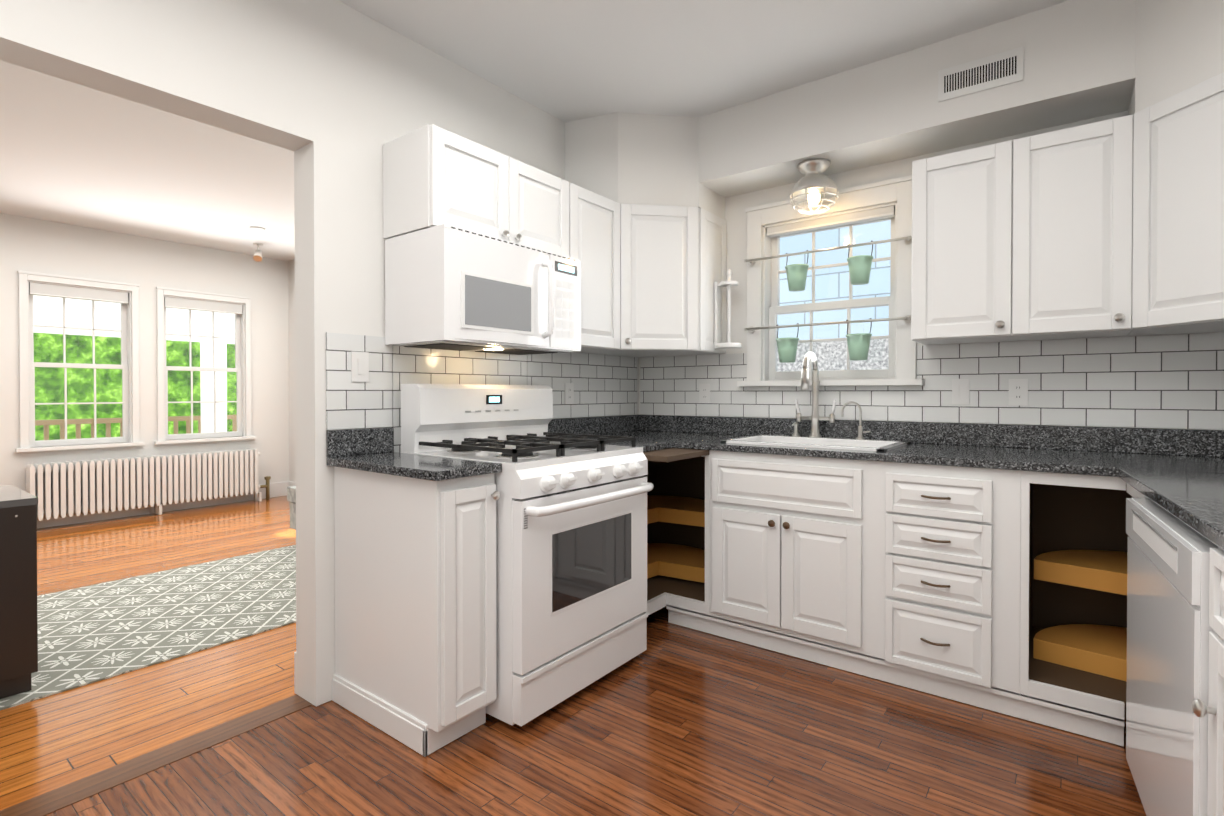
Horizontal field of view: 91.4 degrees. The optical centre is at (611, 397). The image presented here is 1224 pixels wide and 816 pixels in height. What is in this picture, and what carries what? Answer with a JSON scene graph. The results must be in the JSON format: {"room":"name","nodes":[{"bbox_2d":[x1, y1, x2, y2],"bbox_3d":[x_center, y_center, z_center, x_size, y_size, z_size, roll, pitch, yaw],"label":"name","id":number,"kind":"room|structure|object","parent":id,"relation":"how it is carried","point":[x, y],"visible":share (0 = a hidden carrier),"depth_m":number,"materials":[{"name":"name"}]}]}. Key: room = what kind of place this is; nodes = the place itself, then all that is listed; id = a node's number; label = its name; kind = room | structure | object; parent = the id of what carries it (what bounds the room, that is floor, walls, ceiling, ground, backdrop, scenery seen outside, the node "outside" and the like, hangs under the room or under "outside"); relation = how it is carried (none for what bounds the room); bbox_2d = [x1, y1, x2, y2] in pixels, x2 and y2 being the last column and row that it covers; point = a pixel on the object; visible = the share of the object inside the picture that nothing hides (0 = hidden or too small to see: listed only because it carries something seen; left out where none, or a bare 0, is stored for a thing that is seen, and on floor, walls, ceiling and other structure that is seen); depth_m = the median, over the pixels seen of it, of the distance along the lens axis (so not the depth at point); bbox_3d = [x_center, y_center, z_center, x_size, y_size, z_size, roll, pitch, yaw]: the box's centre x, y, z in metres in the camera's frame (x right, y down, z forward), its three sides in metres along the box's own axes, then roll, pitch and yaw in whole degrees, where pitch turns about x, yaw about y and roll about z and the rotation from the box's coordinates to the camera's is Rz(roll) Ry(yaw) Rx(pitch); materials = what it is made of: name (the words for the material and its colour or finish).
{"room":"kitchen","nodes":[
{"label":"kitchen","id":0,"kind":"room"},
{"bbox_2d":[0,0,1068,260],"bbox_3d":[-1.856,-1.543,2.216,8.580,0.100,5.300,0,1,37],"label":"ceiling","id":1,"kind":"structure","parent":0,"point":[76,154],"depth_m":2.86,"materials":[{"name":"white paint"}]},
{"bbox_2d":[250,226,264,230],"bbox_3d":[-3.181,-1.513,5.363,0.118,0.011,0.118,0,1,25],"label":"recessed light","id":2,"kind":"object","parent":1,"relation":"in","point":[254,228],"depth_m":5.34,"materials":[{"name":"silver metal"}]},
{"bbox_2d":[253,243,262,261],"bbox_3d":[-3.497,-1.431,5.901,0.089,0.185,0.142,0,1,-23],"label":"ceiling spotlight","id":3,"kind":"object","parent":1,"relation":"attached to","point":[257,256],"depth_m":5.88,"materials":[{"name":"silver metal"}]},
{"bbox_2d":[0,496,1145,815],"bbox_3d":[-1.796,1.161,2.193,8.430,0.052,5.000,0,1,37],"label":"floor","id":4,"kind":"structure","parent":0,"point":[675,720],"depth_m":1.96,"materials":[{"name":"brown wood"}]},
{"bbox_2d":[0,545,295,709],"bbox_3d":[-2.486,1.125,3.095,1.540,0.007,3.400,0,1,37],"label":"rug","id":5,"kind":"object","parent":4,"relation":"on","point":[90,634],"visible":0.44,"depth_m":3.06,"materials":[{"name":"grey fabric"}]},
{"bbox_2d":[0,485,37,698],"bbox_3d":[-2.840,0.759,1.910,0.532,0.742,1.390,0,1,37],"label":"sideboard","id":6,"kind":"object","parent":5,"relation":"on","point":[18,599],"visible":1,"depth_m":2.26,"materials":[{"name":"grey wood"}]},
{"bbox_2d":[26,448,270,520],"bbox_3d":[-4.267,0.826,5.706,0.160,0.556,1.900,0,1,37],"label":"radiator","id":7,"kind":"object","parent":4,"relation":"on","point":[72,488],"visible":1,"depth_m":5.50,"materials":[{"name":"white metal"}]},
{"bbox_2d":[287,486,295,529],"bbox_3d":[-1.817,0.672,4.613,0.900,0.870,0.930,0,1,37],"label":"armchair","id":8,"kind":"object","parent":4,"relation":"on","point":[291,494],"depth_m":4.47,"materials":[{"name":"fabric"}]},
{"bbox_2d":[326,427,501,756],"bbox_3d":[-0.712,0.630,2.124,0.668,1.011,0.267,0,1,37],"label":"base unit","id":9,"kind":"object","parent":4,"relation":"on","point":[415,535],"depth_m":1.99,"materials":[{"name":"white wood"}]},
{"bbox_2d":[401,384,653,725],"bbox_3d":[-0.318,0.538,2.473,0.758,1.187,0.758,0,1,37],"label":"stove","id":10,"kind":"object","parent":4,"relation":"on","point":[571,565],"visible":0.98,"depth_m":2.26,"materials":[{"name":"white metal"}]},
{"bbox_2d":[548,416,705,630],"bbox_3d":[-0.001,0.579,2.917,0.840,0.924,0.323,0,1,37],"label":"base unit","id":11,"kind":"object","parent":4,"relation":"on","point":[674,449],"depth_m":3.30,"materials":[{"name":"white"}]},
{"bbox_2d":[619,352,1125,741],"bbox_3d":[0.884,0.454,2.865,2.310,1.351,0.669,0,1,37],"label":"base unit","id":12,"kind":"object","parent":4,"relation":"on","point":[984,566],"depth_m":2.40,"materials":[{"name":"white wood"}]},
{"bbox_2d":[326,414,1223,480],"bbox_3d":[0.703,0.188,2.148,2.888,0.130,2.028,0,1,37],"label":"countertop","id":13,"kind":"structure","parent":12,"relation":"on","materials":[{"name":"stone"}]},
{"bbox_2d":[720,434,910,451],"bbox_3d":[0.965,0.311,2.849,0.740,0.212,0.500,0,1,37],"label":"sink","id":14,"kind":"object","parent":12,"relation":"in","point":[859,443],"depth_m":2.87,"materials":[{"name":"white ceramic"}]},
{"bbox_2d":[792,352,869,439],"bbox_3d":[1.054,-0.013,2.949,0.384,0.433,0.199,0,1,37],"label":"faucet","id":15,"kind":"object","parent":12,"relation":"on","point":[815,433],"depth_m":3.03,"materials":[{"name":"silver metal"}]},
{"bbox_2d":[1106,428,1223,815],"bbox_3d":[1.250,0.642,0.722,0.869,1.011,3.639,0,1,37],"label":"base unit","id":16,"kind":"object","parent":4,"relation":"on","point":[1181,471],"depth_m":1.92,"materials":[{"name":"white"}]},
{"bbox_2d":[1118,468,1223,549],"bbox_3d":[1.071,0.202,0.480,0.864,0.130,3.045,0,1,37],"label":"countertop","id":17,"kind":"structure","parent":16,"relation":"on","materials":[{"name":"stone"}]},
{"bbox_2d":[1126,498,1219,815],"bbox_3d":[1.545,0.669,1.251,0.633,0.762,0.692,0,1,33],"label":"dishwasher","id":18,"kind":"object","parent":16,"relation":"in","point":[1169,628],"visible":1,"depth_m":1.31,"materials":[{"name":"white metal"}]},
{"bbox_2d":[0,0,1223,705],"bbox_3d":[-1.881,-0.178,2.194,8.580,2.630,5.384,0,1,37],"label":"wall","id":19,"kind":"structure","parent":0,"point":[334,96],"depth_m":2.38,"materials":[{"name":"white paint"}]},
{"bbox_2d":[15,270,144,451],"bbox_3d":[-4.741,-0.304,5.338,0.220,1.510,0.865,0,1,37],"label":"living room window","id":20,"kind":"structure","parent":19,"relation":"in","point":[126,295],"depth_m":5.31,"materials":[{"name":"white wood"}]},
{"bbox_2d":[37,481,287,528],"bbox_3d":[-5.142,1.036,4.740,0.020,0.160,5.000,0,1,37],"label":"baseboard","id":21,"kind":"structure","parent":19,"relation":"attached to","point":[278,489],"depth_m":5.79,"materials":[{"name":"white"}]},
{"bbox_2d":[154,287,255,444],"bbox_3d":[-4.159,-0.311,6.101,0.220,1.510,0.885,0,1,37],"label":"living room window","id":22,"kind":"structure","parent":19,"relation":"in","point":[189,300],"depth_m":6.11,"materials":[{"name":"white wood"}]},
{"bbox_2d":[288,481,295,485],"bbox_3d":[-1.787,1.031,5.316,4.600,0.160,0.020,0,1,37],"label":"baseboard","id":23,"kind":"structure","parent":19,"relation":"attached to","point":[290,483],"depth_m":6.66,"materials":[{"name":"white"}]},
{"bbox_2d":[294,652,296,693],"bbox_3d":[-0.592,1.050,3.105,0.020,0.160,2.050,0,1,37],"label":"baseboard","id":24,"kind":"structure","parent":19,"relation":"attached to","point":[295,671],"depth_m":2.29,"materials":[{"name":"white wood"}]},
{"bbox_2d":[326,332,641,452],"bbox_3d":[-0.443,-0.009,3.008,0.020,0.478,2.010,0,1,37],"label":"tile backsplash","id":25,"kind":"structure","parent":19,"relation":"attached to","point":[604,385],"depth_m":2.66,"materials":[{"name":"white tile"}]},
{"bbox_2d":[351,351,368,381],"bbox_3d":[-0.973,-0.119,2.310,0.008,0.116,0.070,0,1,37],"label":"light switch","id":26,"kind":"object","parent":25,"relation":"attached to","point":[359,360],"depth_m":2.31,"materials":[{"name":"white plastic"}]},
{"bbox_2d":[565,383,573,403],"bbox_3d":[-0.234,-0.022,3.282,0.006,0.116,0.070,0,1,37],"label":"outlet","id":27,"kind":"object","parent":25,"relation":"attached to","point":[569,387],"depth_m":3.28,"materials":[{"name":"white plastic"}]},
{"bbox_2d":[383,124,659,356],"bbox_3d":[-0.219,-0.634,2.990,0.390,0.768,1.791,0,1,37],"label":"upper cabinet","id":28,"kind":"object","parent":19,"relation":"attached to","point":[433,175],"depth_m":2.58,"materials":[{"name":"white wood"}]},
{"bbox_2d":[385,224,580,354],"bbox_3d":[-0.505,-0.419,2.567,0.435,0.428,0.764,0,1,37],"label":"microwave","id":29,"kind":"object","parent":28,"relation":"attached to","point":[448,287],"visible":1,"depth_m":2.34,"materials":[{"name":"white plastic"}]},
{"bbox_2d":[635,204,725,355],"bbox_3d":[0.383,-0.637,3.270,0.228,0.768,0.618,0,1,37],"label":"upper cabinet","id":30,"kind":"object","parent":19,"relation":"attached to","point":[680,251],"depth_m":3.18,"materials":[{"name":"white wood"}]},
{"bbox_2d":[714,269,741,348],"bbox_3d":[0.639,-0.489,3.292,0.148,0.433,0.136,0,1,37],"label":"paper towel holder","id":31,"kind":"object","parent":19,"relation":"attached to","point":[728,283],"visible":1,"depth_m":3.29,"materials":[{"name":"white"}]},
{"bbox_2d":[790,158,838,213],"bbox_3d":[0.994,-1.028,2.942,0.230,0.240,0.230,0,1,37],"label":"ceiling light fixture","id":32,"kind":"object","parent":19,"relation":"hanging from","point":[813,186],"visible":1,"depth_m":2.90,"materials":[{"name":"silver metal"}]},
{"bbox_2d":[737,175,924,385],"bbox_3d":[1.135,-0.558,3.140,0.930,0.995,0.220,0,1,37],"label":"kitchen window","id":33,"kind":"structure","parent":19,"relation":"in","point":[763,290],"depth_m":3.12,"materials":[{"name":"white wood"}]},
{"bbox_2d":[744,236,911,362],"bbox_3d":[1.065,-0.477,3.049,0.842,0.585,0.120,0,1,37],"label":"buckets","id":34,"kind":"object","parent":33,"relation":"attached to","point":[859,272],"visible":1,"depth_m":2.96,"materials":[{"name":"green metal"}]},
{"bbox_2d":[642,333,1223,429],"bbox_3d":[1.312,-0.067,2.945,2.888,0.361,0.018,0,1,37],"label":"tile backsplash","id":35,"kind":"structure","parent":19,"relation":"attached to","point":[1168,381],"depth_m":2.60,"materials":[{"name":"white tile"}]},
{"bbox_2d":[699,384,709,402],"bbox_3d":[0.547,-0.024,3.526,0.070,0.116,0.006,0,1,37],"label":"outlet","id":36,"kind":"object","parent":35,"relation":"attached to","point":[704,389],"depth_m":3.52,"materials":[{"name":"white plastic"}]},
{"bbox_2d":[952,379,969,403],"bbox_3d":[1.592,-0.027,2.730,0.070,0.116,0.008,0,1,37],"label":"outlet","id":37,"kind":"object","parent":35,"relation":"attached to","point":[960,387],"depth_m":2.73,"materials":[{"name":"white plastic"}]},
{"bbox_2d":[1009,379,1027,405],"bbox_3d":[1.766,-0.023,2.598,0.070,0.116,0.006,0,1,37],"label":"outlet","id":38,"kind":"object","parent":35,"relation":"attached to","point":[1018,392],"depth_m":2.60,"materials":[{"name":"white plastic"}]},
{"bbox_2d":[938,46,1023,101],"bbox_3d":[1.487,-1.305,2.420,0.295,0.130,0.006,0,1,37],"label":"air vent","id":39,"kind":"object","parent":19,"relation":"in","point":[990,72],"visible":1,"depth_m":2.41,"materials":[{"name":"white metal"}]},
{"bbox_2d":[911,115,1223,344],"bbox_3d":[1.869,-0.629,2.287,1.268,0.768,0.381,0,1,37],"label":"upper cabinet","id":40,"kind":"object","parent":19,"relation":"attached to","point":[1114,227],"depth_m":2.32,"materials":[{"name":"white wood"}]},
{"bbox_2d":[1127,72,1223,331],"bbox_3d":[1.975,-0.625,1.831,0.546,0.768,0.274,0,1,37],"label":"upper cabinet","id":41,"kind":"object","parent":19,"relation":"attached to","point":[1175,144],"depth_m":1.98,"materials":[{"name":"white wood"}]},
{"label":"outside","id":42,"kind":"structure","parent":0,"visible":0},
{"bbox_2d":[33,220,890,440],"bbox_3d":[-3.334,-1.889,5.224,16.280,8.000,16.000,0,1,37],"label":"window panes","id":43,"kind":"structure","parent":42,"point":[202,342],"depth_m":7.95,"materials":[{"name":"clear glass"}]}
]}

